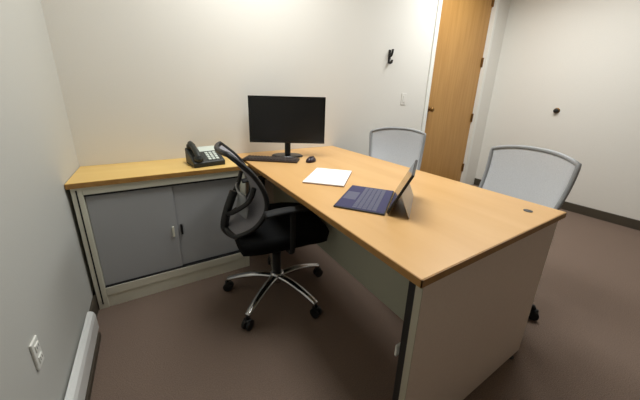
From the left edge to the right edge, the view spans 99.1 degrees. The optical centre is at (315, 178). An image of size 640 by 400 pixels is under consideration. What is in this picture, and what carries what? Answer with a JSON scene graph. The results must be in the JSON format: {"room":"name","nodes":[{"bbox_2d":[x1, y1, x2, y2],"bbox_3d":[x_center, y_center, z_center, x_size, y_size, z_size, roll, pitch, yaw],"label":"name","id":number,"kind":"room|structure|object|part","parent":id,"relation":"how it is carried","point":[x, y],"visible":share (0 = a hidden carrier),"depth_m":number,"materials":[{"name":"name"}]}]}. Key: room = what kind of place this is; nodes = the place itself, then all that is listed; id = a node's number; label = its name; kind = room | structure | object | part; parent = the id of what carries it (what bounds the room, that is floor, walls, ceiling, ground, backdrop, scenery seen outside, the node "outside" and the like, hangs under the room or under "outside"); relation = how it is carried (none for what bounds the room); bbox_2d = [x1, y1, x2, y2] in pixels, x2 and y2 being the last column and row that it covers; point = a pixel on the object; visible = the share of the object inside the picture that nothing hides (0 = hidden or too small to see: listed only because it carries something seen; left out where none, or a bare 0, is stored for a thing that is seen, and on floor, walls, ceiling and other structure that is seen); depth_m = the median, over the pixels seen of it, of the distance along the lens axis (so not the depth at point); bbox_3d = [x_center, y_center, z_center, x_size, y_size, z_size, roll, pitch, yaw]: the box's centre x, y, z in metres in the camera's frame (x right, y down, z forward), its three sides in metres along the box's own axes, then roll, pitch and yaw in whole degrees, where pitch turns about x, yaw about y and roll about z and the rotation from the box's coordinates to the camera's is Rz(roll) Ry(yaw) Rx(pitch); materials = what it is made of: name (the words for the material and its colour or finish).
{"room":"private office","nodes":[
{"label":"private office","id":0,"kind":"room"},
{"bbox_2d":[0,0,94,399],"bbox_3d":[-0.348,-0.069,-0.296,0.100,2.620,4.400,-9,19,-30],"label":"wall","id":1,"kind":"structure","parent":0,"point":[47,288],"depth_m":0.98,"materials":[{"name":"grey paint"}]},
{"bbox_2d":[29,335,43,370],"bbox_3d":[-0.848,0.529,0.832,0.010,0.096,0.048,-9,19,-30],"label":"wall outlet","id":2,"kind":"object","parent":1,"relation":"attached to","point":[35,349],"visible":1,"depth_m":0.82,"materials":[{"name":"white paint"}]},
{"bbox_2d":[34,341,39,352],"bbox_3d":[-0.845,0.509,0.828,0.004,0.024,0.026,-9,19,-30],"label":"socket","id":3,"kind":"object","parent":2,"relation":"attached to","point":[36,343],"depth_m":0.82,"materials":[{"name":"white plastic"}]},
{"bbox_2d":[38,351,43,363],"bbox_3d":[-0.846,0.549,0.840,0.004,0.024,0.026,-9,19,-30],"label":"socket","id":4,"kind":"object","parent":2,"relation":"attached to","point":[40,354],"depth_m":0.84,"materials":[{"name":"white plastic"}]},
{"bbox_2d":[64,311,100,399],"bbox_3d":[-0.393,1.063,0.233,0.034,0.145,2.725,-9,19,-30],"label":"baseboard heater","id":5,"kind":"object","parent":1,"relation":"attached to","point":[81,380],"visible":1,"depth_m":1.13,"materials":[{"name":"white metal"}]},
{"bbox_2d":[89,290,98,317],"bbox_3d":[-0.327,1.134,0.091,0.012,0.095,4.188,-9,19,-30],"label":"baseboard","id":6,"kind":"structure","parent":1,"relation":"attached to","point":[94,307],"depth_m":1.47,"materials":[{"name":"brown plastic"}]},
{"bbox_2d":[41,0,510,184],"bbox_3d":[0.451,-0.912,2.566,4.335,2.620,0.100,-9,19,-30],"label":"wall","id":7,"kind":"structure","parent":0,"point":[140,80],"depth_m":1.90,"materials":[{"name":"paint"}]},
{"bbox_2d":[388,49,393,63],"bbox_3d":[0.707,-1.147,2.561,0.032,0.127,0.058,-9,19,-30],"label":"coat hook","id":8,"kind":"object","parent":7,"relation":"attached to","point":[390,54],"visible":1,"depth_m":2.56,"materials":[{"name":"black metal"}]},
{"bbox_2d":[401,93,406,104],"bbox_3d":[0.907,-0.823,2.812,0.072,0.116,0.010,-9,19,-30],"label":"light switch","id":9,"kind":"object","parent":7,"relation":"attached to","point":[404,95],"visible":1,"depth_m":2.81,"materials":[{"name":"paint"}]},
{"bbox_2d":[420,0,494,181],"bbox_3d":[1.649,-0.979,3.259,0.972,2.389,0.119,-9,19,-30],"label":"door","id":10,"kind":"structure","parent":7,"relation":"in","point":[463,26],"depth_m":3.23,"materials":[{"name":"brown wood"}]},
{"bbox_3d":[1.293,-0.782,3.071,0.064,0.064,0.074,-9,19,-30],"label":"handle","id":11,"kind":"part","parent":10,"relation":"part of","materials":[{"name":"gold metal"}]},
{"bbox_2d":[421,0,499,182],"bbox_3d":[1.632,-1.010,3.267,1.075,2.460,0.114,-9,19,-30],"label":"trim","id":12,"kind":"structure","parent":7,"relation":"attached to","point":[494,11],"depth_m":3.30,"materials":[{"name":"white paint"}]},
{"bbox_2d":[90,184,639,399],"bbox_3d":[1.484,0.928,1.260,4.535,0.100,4.550,-9,19,-30],"label":"floor","id":13,"kind":"structure","parent":0,"point":[188,341],"depth_m":1.39,"materials":[{"name":"carpet"}]},
{"bbox_2d":[64,156,249,308],"bbox_3d":[-0.919,0.273,1.782,0.893,0.740,0.387,-9,19,-30],"label":"storage cabinet","id":14,"kind":"object","parent":13,"relation":"on","point":[146,228],"visible":0.77,"depth_m":1.58,"materials":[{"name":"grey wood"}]},
{"bbox_3d":[-0.999,0.314,1.544,0.389,0.530,0.010,-9,19,-30],"label":"door","id":15,"kind":"part","parent":14,"relation":"part of","materials":[{"name":"grey metal"}]},
{"bbox_2d":[185,141,224,167],"bbox_3d":[-0.705,-0.166,1.731,0.190,0.139,0.194,-12,21,-37],"label":"desk phone","id":16,"kind":"object","parent":14,"relation":"on","point":[203,156],"visible":0.96,"depth_m":1.70,"materials":[{"name":"black plastic"}]},
{"bbox_3d":[-0.677,0.262,1.744,0.400,0.530,0.010,-9,19,-30],"label":"door","id":17,"kind":"part","parent":14,"relation":"part of","materials":[{"name":"grey metal"}]},
{"bbox_2d":[214,141,328,330],"bbox_3d":[-0.218,0.254,1.578,0.632,0.927,0.640,-7,19,-27],"label":"swivel chair","id":18,"kind":"object","parent":13,"relation":"on","point":[257,226],"visible":0.95,"depth_m":1.40,"materials":[{"name":"black fabric"}]},
{"bbox_3d":[-0.395,0.044,1.415,0.216,0.439,0.387,-6,18,-24],"label":"frame","id":19,"kind":"part","parent":18,"relation":"part of","materials":[{"name":"black plastic"}]},
{"bbox_3d":[-0.401,0.594,1.671,0.289,0.072,0.054,2,17,2],"label":"leg","id":20,"kind":"part","parent":18,"relation":"part of","materials":[{"name":"silver metal"}]},
{"bbox_3d":[-0.343,-0.003,1.741,0.253,0.030,0.067,-6,18,-24],"label":"armrest","id":21,"kind":"part","parent":18,"relation":"part of","materials":[{"name":"black plastic"}]},
{"bbox_3d":[-0.299,0.642,1.520,0.054,0.072,0.289,8,18,21],"label":"leg","id":22,"kind":"part","parent":18,"relation":"part of","materials":[{"name":"silver metal"}]},
{"bbox_3d":[-0.282,0.553,1.816,0.054,0.072,0.289,-3,17,-16],"label":"leg","id":23,"kind":"part","parent":18,"relation":"part of","materials":[{"name":"metal"}]},
{"bbox_3d":[-0.227,0.260,1.564,0.484,0.086,0.484,-6,18,-24],"label":"seat","id":24,"kind":"part","parent":18,"relation":"part of","materials":[{"name":"black fabric"}]},
{"bbox_3d":[-0.113,0.146,1.268,0.253,0.030,0.067,-6,18,-24],"label":"armrest","id":25,"kind":"part","parent":18,"relation":"part of","materials":[{"name":"black plastic"}]},
{"bbox_3d":[-0.145,0.248,1.375,0.028,0.242,0.190,-6,18,-24],"label":"arm post","id":26,"kind":"part","parent":18,"relation":"part of","materials":[{"name":"black plastic"}]},
{"bbox_3d":[-0.108,0.632,1.570,0.289,0.072,0.054,14,21,36],"label":"leg","id":27,"kind":"part","parent":18,"relation":"part of","materials":[{"name":"silver metal"}]},
{"bbox_3d":[-0.101,0.576,1.754,0.289,0.072,0.054,-10,20,-32],"label":"leg","id":28,"kind":"part","parent":18,"relation":"part of","materials":[{"name":"silver metal"}]},
{"bbox_2d":[369,127,425,170],"bbox_3d":[0.659,0.063,2.289,0.684,0.923,0.699,6,17,15],"label":"chair","id":29,"kind":"object","parent":13,"relation":"on","point":[402,146],"visible":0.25,"depth_m":2.48,"materials":[{"name":"grey fabric"}]},
{"bbox_2d":[238,146,566,399],"bbox_3d":[0.199,0.325,1.695,0.890,0.743,1.700,-9,19,-30],"label":"office desk","id":30,"kind":"object","parent":13,"relation":"on","point":[462,274],"visible":0.83,"depth_m":1.02,"materials":[{"name":"brown wood"}]},
{"bbox_3d":[-0.222,0.123,2.368,0.854,0.698,0.030,-9,19,-30],"label":"panel","id":31,"kind":"part","parent":30,"relation":"part of","materials":[{"name":"grey laminate"}]},
{"bbox_2d":[242,155,299,162],"bbox_3d":[-0.307,-0.138,1.877,0.380,0.018,0.110,3,17,6],"label":"keyboard","id":32,"kind":"object","parent":30,"relation":"on","point":[249,157],"visible":0.99,"depth_m":1.84,"materials":[{"name":"black plastic"}]},
{"bbox_2d":[248,95,325,157],"bbox_3d":[-0.206,-0.373,1.964,0.540,0.424,0.156,1,17,-1],"label":"computer monitor","id":33,"kind":"object","parent":30,"relation":"on","point":[287,120],"visible":0.98,"depth_m":1.94,"materials":[{"name":"black plastic"}]},
{"bbox_2d":[306,156,315,162],"bbox_3d":[-0.033,-0.137,1.866,0.060,0.035,0.104,9,19,25],"label":"computer mouse","id":34,"kind":"object","parent":30,"relation":"on","point":[311,159],"visible":1,"depth_m":1.84,"materials":[{"name":"black plastic"}]},
{"bbox_2d":[302,168,351,186],"bbox_3d":[0.073,-0.014,1.515,0.216,0.008,0.300,6,17,14],"label":"paper pad","id":35,"kind":"object","parent":30,"relation":"on","point":[319,176],"visible":1,"depth_m":1.48,"materials":[{"name":"white paper"}]},
{"bbox_3d":[0.074,0.231,1.589,0.022,0.438,1.604,-9,19,-30],"label":"modesty panel","id":36,"kind":"part","parent":30,"relation":"part of","materials":[{"name":"beige wood"}]},
{"bbox_2d":[333,160,417,217],"bbox_3d":[0.265,0.013,1.163,0.294,0.168,0.298,8,18,21],"label":"laptop","id":37,"kind":"object","parent":30,"relation":"on","point":[357,198],"visible":1,"depth_m":1.14,"materials":[{"name":"blue plastic"}]},
{"bbox_3d":[0.628,0.546,1.024,0.842,0.704,0.020,-9,19,-30],"label":"panel","id":38,"kind":"part","parent":30,"relation":"part of","materials":[{"name":"grey laminate"}]},
{"bbox_2d":[479,145,581,320],"bbox_3d":[0.932,0.278,1.597,0.701,0.923,0.678,-4,18,-18],"label":"chair","id":39,"kind":"object","parent":13,"relation":"on","point":[541,176],"visible":0.27,"depth_m":1.56,"materials":[{"name":"grey fabric"}]},
{"bbox_3d":[1.187,0.009,1.579,0.154,0.384,0.486,-4,18,-18],"label":"frame","id":40,"kind":"part","parent":39,"relation":"part of","materials":[{"name":"grey plastic"}]},
{"bbox_2d":[475,0,639,220],"bbox_3d":[3.457,-0.640,1.909,0.100,2.620,4.400,-9,19,-30],"label":"wall","id":41,"kind":"structure","parent":0,"point":[579,58],"depth_m":2.90,"materials":[{"name":"paint"}]},
{"bbox_2d":[474,178,639,230],"bbox_3d":[3.379,0.576,2.246,0.012,0.095,4.200,-9,19,-30],"label":"baseboard","id":42,"kind":"structure","parent":41,"relation":"attached to","point":[598,214],"depth_m":2.86,"materials":[{"name":"brown plastic"}]}
]}

